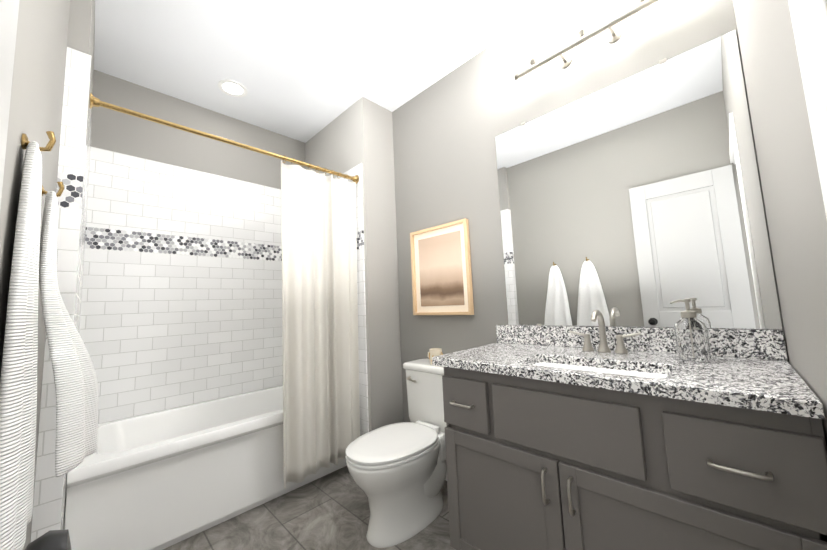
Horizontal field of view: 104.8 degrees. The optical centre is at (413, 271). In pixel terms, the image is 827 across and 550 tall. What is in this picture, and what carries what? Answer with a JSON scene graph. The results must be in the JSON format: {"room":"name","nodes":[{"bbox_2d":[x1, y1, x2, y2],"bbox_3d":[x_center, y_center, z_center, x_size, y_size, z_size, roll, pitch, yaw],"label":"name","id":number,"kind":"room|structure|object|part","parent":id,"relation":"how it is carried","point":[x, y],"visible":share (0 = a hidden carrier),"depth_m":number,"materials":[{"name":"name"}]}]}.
{"room":"bathroom","nodes":[
{"label":"bathroom","id":0,"kind":"room"},
{"bbox_2d":[0,0,69,549],"bbox_3d":[-0.961,-0.105,0.720,3.175,2.740,0.120,-8,-8,44],"label":"wall","id":1,"kind":"structure","parent":0,"point":[36,100],"depth_m":0.72,"materials":[{"name":"beige paint"}]},
{"bbox_2d":[0,131,55,549],"bbox_3d":[-0.753,0.126,0.615,0.338,0.846,0.044,-8,-8,44],"label":"hanging towel","id":2,"kind":"object","parent":1,"relation":"hanging from","point":[18,397],"visible":1,"depth_m":0.57,"materials":[{"name":"white fabric"}]},
{"bbox_2d":[39,182,97,476],"bbox_3d":[-0.947,0.140,0.875,0.301,0.785,0.139,-8,-8,44],"label":"hanging towel","id":3,"kind":"object","parent":1,"relation":"hanging from","point":[76,383],"visible":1,"depth_m":0.80,"materials":[{"name":"white fabric"}]},
{"bbox_2d":[63,0,94,529],"bbox_3d":[-1.670,0.008,1.545,0.995,2.740,0.060,-8,-8,44],"label":"wall","id":4,"kind":"structure","parent":0,"point":[81,32],"depth_m":1.30,"materials":[{"name":"beige paint"}]},
{"bbox_2d":[31,208,80,541],"bbox_3d":[-1.287,0.540,1.139,0.008,1.568,0.068,-8,-8,44],"label":"tiled wall","id":5,"kind":"structure","parent":4,"relation":"attached to","point":[47,503],"depth_m":1.13,"materials":[{"name":"white tile"}]},
{"bbox_2d":[61,474,66,529],"bbox_3d":[-1.357,1.083,1.218,0.310,0.510,0.008,-8,-8,44],"label":"wall tile","id":6,"kind":"structure","parent":4,"relation":"attached to","point":[63,508],"depth_m":1.25,"materials":[{"name":"white tile"}]},
{"bbox_2d":[56,172,82,209],"bbox_3d":[-1.323,-0.308,1.225,0.008,0.138,0.068,-8,-8,44],"label":"band","id":7,"kind":"object","parent":4,"relation":"attached to","point":[70,197],"visible":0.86,"depth_m":1.22,"materials":[{"name":"tile"}]},
{"bbox_2d":[63,214,84,492],"bbox_3d":[-1.630,0.338,1.533,0.987,1.058,0.008,-8,-8,44],"label":"wall tile","id":8,"kind":"structure","parent":4,"relation":"attached to","point":[79,285],"depth_m":1.45,"materials":[{"name":"white tile"}]},
{"bbox_2d":[58,47,90,175],"bbox_3d":[-1.337,-0.632,1.258,0.008,0.514,0.068,-8,-8,44],"label":"tile","id":9,"kind":"structure","parent":4,"relation":"attached to","point":[74,116],"depth_m":1.25,"materials":[{"name":"white tile"}]},
{"bbox_2d":[81,178,85,247],"bbox_3d":[-1.655,-0.257,1.593,0.987,0.138,0.008,-8,-8,44],"label":"tile band","id":10,"kind":"object","parent":4,"relation":"attached to","point":[83,216],"visible":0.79,"depth_m":1.50,"materials":[{"name":"tile"}]},
{"bbox_2d":[83,68,90,218],"bbox_3d":[-1.668,-0.581,1.626,0.987,0.514,0.008,-8,-8,44],"label":"wall tile","id":11,"kind":"structure","parent":4,"relation":"attached to","point":[87,158],"depth_m":1.53,"materials":[{"name":"white tile"}]},
{"bbox_2d":[90,92,359,488],"bbox_3d":[-0.890,0.227,1.815,0.098,1.994,1.422,-8,-8,44],"label":"shower curtain rod","id":12,"kind":"object","parent":11,"relation":"attached to","point":[321,418],"visible":1,"depth_m":2.06,"materials":[{"name":"white fabric"}]},
{"bbox_2d":[280,160,359,488],"bbox_3d":[-0.602,0.278,2.100,0.098,1.925,0.564,-8,-8,44],"label":"shower curtain","id":13,"kind":"object","parent":12,"relation":"hanging from","point":[321,411],"depth_m":2.07,"materials":[{"name":"white fabric"}]},
{"bbox_2d":[91,70,305,188],"bbox_3d":[-1.600,0.091,2.402,0.120,2.740,1.620,-8,-8,44],"label":"wall","id":14,"kind":"structure","parent":0,"point":[118,132],"depth_m":2.36,"materials":[{"name":"beige paint"}]},
{"bbox_2d":[79,249,282,423],"bbox_3d":[-1.478,0.418,2.388,0.008,1.058,1.440,-8,-8,44],"label":"wall tile","id":15,"kind":"structure","parent":14,"relation":"attached to","point":[159,332],"depth_m":2.21,"materials":[{"name":"white tile"}]},
{"bbox_2d":[85,227,281,261],"bbox_3d":[-1.503,-0.177,2.448,0.008,0.138,1.440,-8,-8,44],"label":"tile band","id":16,"kind":"object","parent":14,"relation":"attached to","point":[114,240],"visible":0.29,"depth_m":2.25,"materials":[{"name":"tile"}]},
{"bbox_2d":[86,147,281,245],"bbox_3d":[-1.516,-0.501,2.481,0.008,0.514,1.440,-8,-8,44],"label":"wall tile","id":17,"kind":"structure","parent":14,"relation":"attached to","point":[126,192],"depth_m":2.29,"materials":[{"name":"white tile"}]},
{"bbox_2d":[163,466,455,549],"bbox_3d":[-0.306,1.358,1.336,3.400,0.100,2.040,-8,-8,44],"label":"floor","id":18,"kind":"structure","parent":0,"point":[330,511],"depth_m":1.70,"materials":[{"name":"tile"}]},
{"bbox_2d":[64,385,346,549],"bbox_3d":[-1.184,1.155,2.052,0.726,0.520,1.421,-8,-8,44],"label":"bathtub","id":19,"kind":"object","parent":18,"relation":"on","point":[161,480],"visible":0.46,"depth_m":1.68,"materials":[{"name":"white ceramic"}]},
{"bbox_2d":[345,358,446,547],"bbox_3d":[-0.022,0.954,1.788,0.468,0.771,0.774,-8,-8,44],"label":"toilet","id":20,"kind":"object","parent":18,"relation":"on","point":[397,471],"visible":0.88,"depth_m":1.62,"materials":[{"name":"white ceramic"}]},
{"bbox_3d":[-0.101,0.916,1.715,0.386,0.042,0.556,-8,-8,44],"label":"seat","id":21,"kind":"part","parent":20,"relation":"part of","materials":[{"name":"white plastic"}]},
{"bbox_3d":[-0.013,0.686,2.029,0.090,0.027,0.034,-8,-8,44],"label":"handle","id":22,"kind":"part","parent":20,"relation":"part of","materials":[{"name":"silver metal"}]},
{"bbox_3d":[0.166,0.768,2.006,0.468,0.374,0.216,-8,-8,44],"label":"tank","id":23,"kind":"part","parent":20,"relation":"part of","materials":[{"name":"white ceramic"}]},
{"bbox_2d":[427,348,442,364],"bbox_3d":[0.131,0.534,2.009,0.114,0.092,0.088,-8,-8,44],"label":"mug","id":24,"kind":"object","parent":20,"relation":"on","point":[433,352],"visible":0.56,"depth_m":1.98,"materials":[{"name":"beige ceramic"}]},
{"bbox_2d":[432,310,826,549],"bbox_3d":[0.693,0.704,1.226,1.103,1.095,0.596,-8,-8,44],"label":"bathroom vanity","id":25,"kind":"object","parent":18,"relation":"on","point":[601,437],"visible":1,"depth_m":0.99,"materials":[{"name":"grey wood"}]},
{"bbox_2d":[569,310,641,353],"bbox_3d":[0.798,0.256,1.368,0.280,0.184,0.143,-8,-8,44],"label":"faucet","id":26,"kind":"object","parent":25,"relation":"on","point":[603,348],"depth_m":1.38,"materials":[{"name":"silver metal"}]},
{"bbox_2d":[670,299,710,361],"bbox_3d":[1.007,0.208,1.158,0.093,0.219,0.092,-8,-8,44],"label":"soap dispenser","id":27,"kind":"object","parent":25,"relation":"on","point":[691,336],"visible":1,"depth_m":1.13,"materials":[{"name":"clear glass"}]},
{"bbox_3d":[1.008,0.240,1.155,0.092,0.155,0.092,-8,-8,44],"label":"glass","id":28,"kind":"part","parent":27,"relation":"part of","materials":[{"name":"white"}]},
{"bbox_2d":[94,0,555,142],"bbox_3d":[-0.424,-1.465,1.621,3.400,0.100,2.040,-8,-8,44],"label":"ceiling","id":29,"kind":"structure","parent":0,"point":[304,71],"depth_m":1.95,"materials":[{"name":"paint"}]},
{"bbox_2d":[218,79,246,97],"bbox_3d":[-1.292,-1.309,2.278,0.184,0.006,0.184,-8,-8,44],"label":"recessed light","id":30,"kind":"object","parent":29,"relation":"in","point":[232,88],"visible":1,"depth_m":2.28,"materials":[{"name":"white"}]},
{"bbox_2d":[305,97,403,431],"bbox_3d":[-0.554,0.088,2.802,1.045,2.740,0.420,-8,-8,44],"label":"wall","id":31,"kind":"structure","parent":0,"point":[359,131],"depth_m":2.42,"materials":[{"name":"beige paint"}]},
{"bbox_2d":[334,163,363,231],"bbox_3d":[-0.695,-0.515,2.676,0.887,0.514,0.008,-8,-8,44],"label":"wall tile","id":32,"kind":"structure","parent":31,"relation":"attached to","point":[355,170],"depth_m":2.39,"materials":[{"name":"white tile"}]},
{"bbox_2d":[356,230,363,249],"bbox_3d":[-0.681,-0.191,2.643,0.887,0.138,0.008,-8,-8,44],"label":"tile band","id":33,"kind":"object","parent":31,"relation":"attached to","point":[360,239],"visible":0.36,"depth_m":2.35,"materials":[{"name":"tile"}]},
{"bbox_2d":[357,249,367,398],"bbox_3d":[-0.656,0.403,2.583,0.887,1.058,0.008,-8,-8,44],"label":"wall tile","id":34,"kind":"structure","parent":31,"relation":"attached to","point":[363,376],"depth_m":2.29,"materials":[{"name":"white tile"}]},
{"bbox_2d":[359,396,368,435],"bbox_3d":[-0.384,1.149,2.267,0.210,0.510,0.008,-8,-8,44],"label":"wall tile","id":35,"kind":"structure","parent":31,"relation":"attached to","point":[364,416],"depth_m":2.23,"materials":[{"name":"white tile"}]},
{"bbox_2d":[392,0,788,421],"bbox_3d":[0.719,-0.071,1.757,2.250,2.740,0.120,-8,-8,44],"label":"wall","id":36,"kind":"structure","parent":0,"point":[449,127],"depth_m":1.96,"materials":[{"name":"beige paint"}]},
{"bbox_2d":[410,218,473,314],"bbox_3d":[0.176,-0.010,2.182,0.506,0.610,0.034,-8,-8,44],"label":"picture frame","id":37,"kind":"object","parent":36,"relation":"attached to","point":[441,271],"visible":1,"depth_m":2.17,"materials":[{"name":"beige wood"}]},
{"bbox_2d":[418,230,464,306],"bbox_3d":[0.180,-0.010,2.187,0.382,0.486,0.002,-8,-8,44],"label":"art","id":38,"kind":"object","parent":37,"relation":"attached to","point":[441,259],"depth_m":2.17},
{"bbox_2d":[514,0,658,79],"bbox_3d":[0.817,-1.176,1.535,0.692,0.202,0.148,-8,-8,44],"label":"vanity light","id":39,"kind":"object","parent":36,"relation":"attached to","point":[580,16],"visible":1,"depth_m":1.51,"materials":[{"name":"silver metal"}]},
{"bbox_2d":[495,30,781,329],"bbox_3d":[0.884,-0.314,1.515,1.031,1.139,0.009,-8,-8,44],"label":"mirror","id":40,"kind":"object","parent":36,"relation":"attached to","point":[635,200],"visible":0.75,"depth_m":1.39,"materials":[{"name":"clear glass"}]},
{"bbox_2d":[733,0,826,447],"bbox_3d":[0.976,-0.182,0.760,0.120,2.740,1.180,-8,-8,44],"label":"wall","id":41,"kind":"structure","parent":0,"point":[792,193],"depth_m":0.73,"materials":[{"name":"beige paint"}]},
{"bbox_3d":[0.255,-1.287,0.187,0.120,0.600,0.740,-8,-8,44],"label":"wall","id":42,"kind":"structure","parent":0,"visible":0},
{"bbox_2d":[0,0,19,208],"bbox_3d":[-0.224,0.105,0.086,0.673,2.108,0.033,-8,-8,44],"label":"door","id":43,"kind":"structure","parent":42,"relation":"in","point":[9,10],"depth_m":0.35,"materials":[{"name":"white paint"}]},
{"bbox_2d":[25,529,70,549],"bbox_3d":[-0.370,0.285,0.296,0.064,0.063,0.072,-8,-8,44],"label":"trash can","id":44,"kind":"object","parent":43,"relation":"attached to","point":[54,540],"depth_m":0.31,"materials":[{"name":"black metal"}]},
{"bbox_2d":[788,0,826,217],"bbox_3d":[0.332,0.040,0.086,0.136,2.215,0.814,-8,-8,44],"label":"door frame","id":45,"kind":"structure","parent":42,"relation":"attached to","point":[809,20],"depth_m":0.41,"materials":[{"name":"white wood"}]}
]}

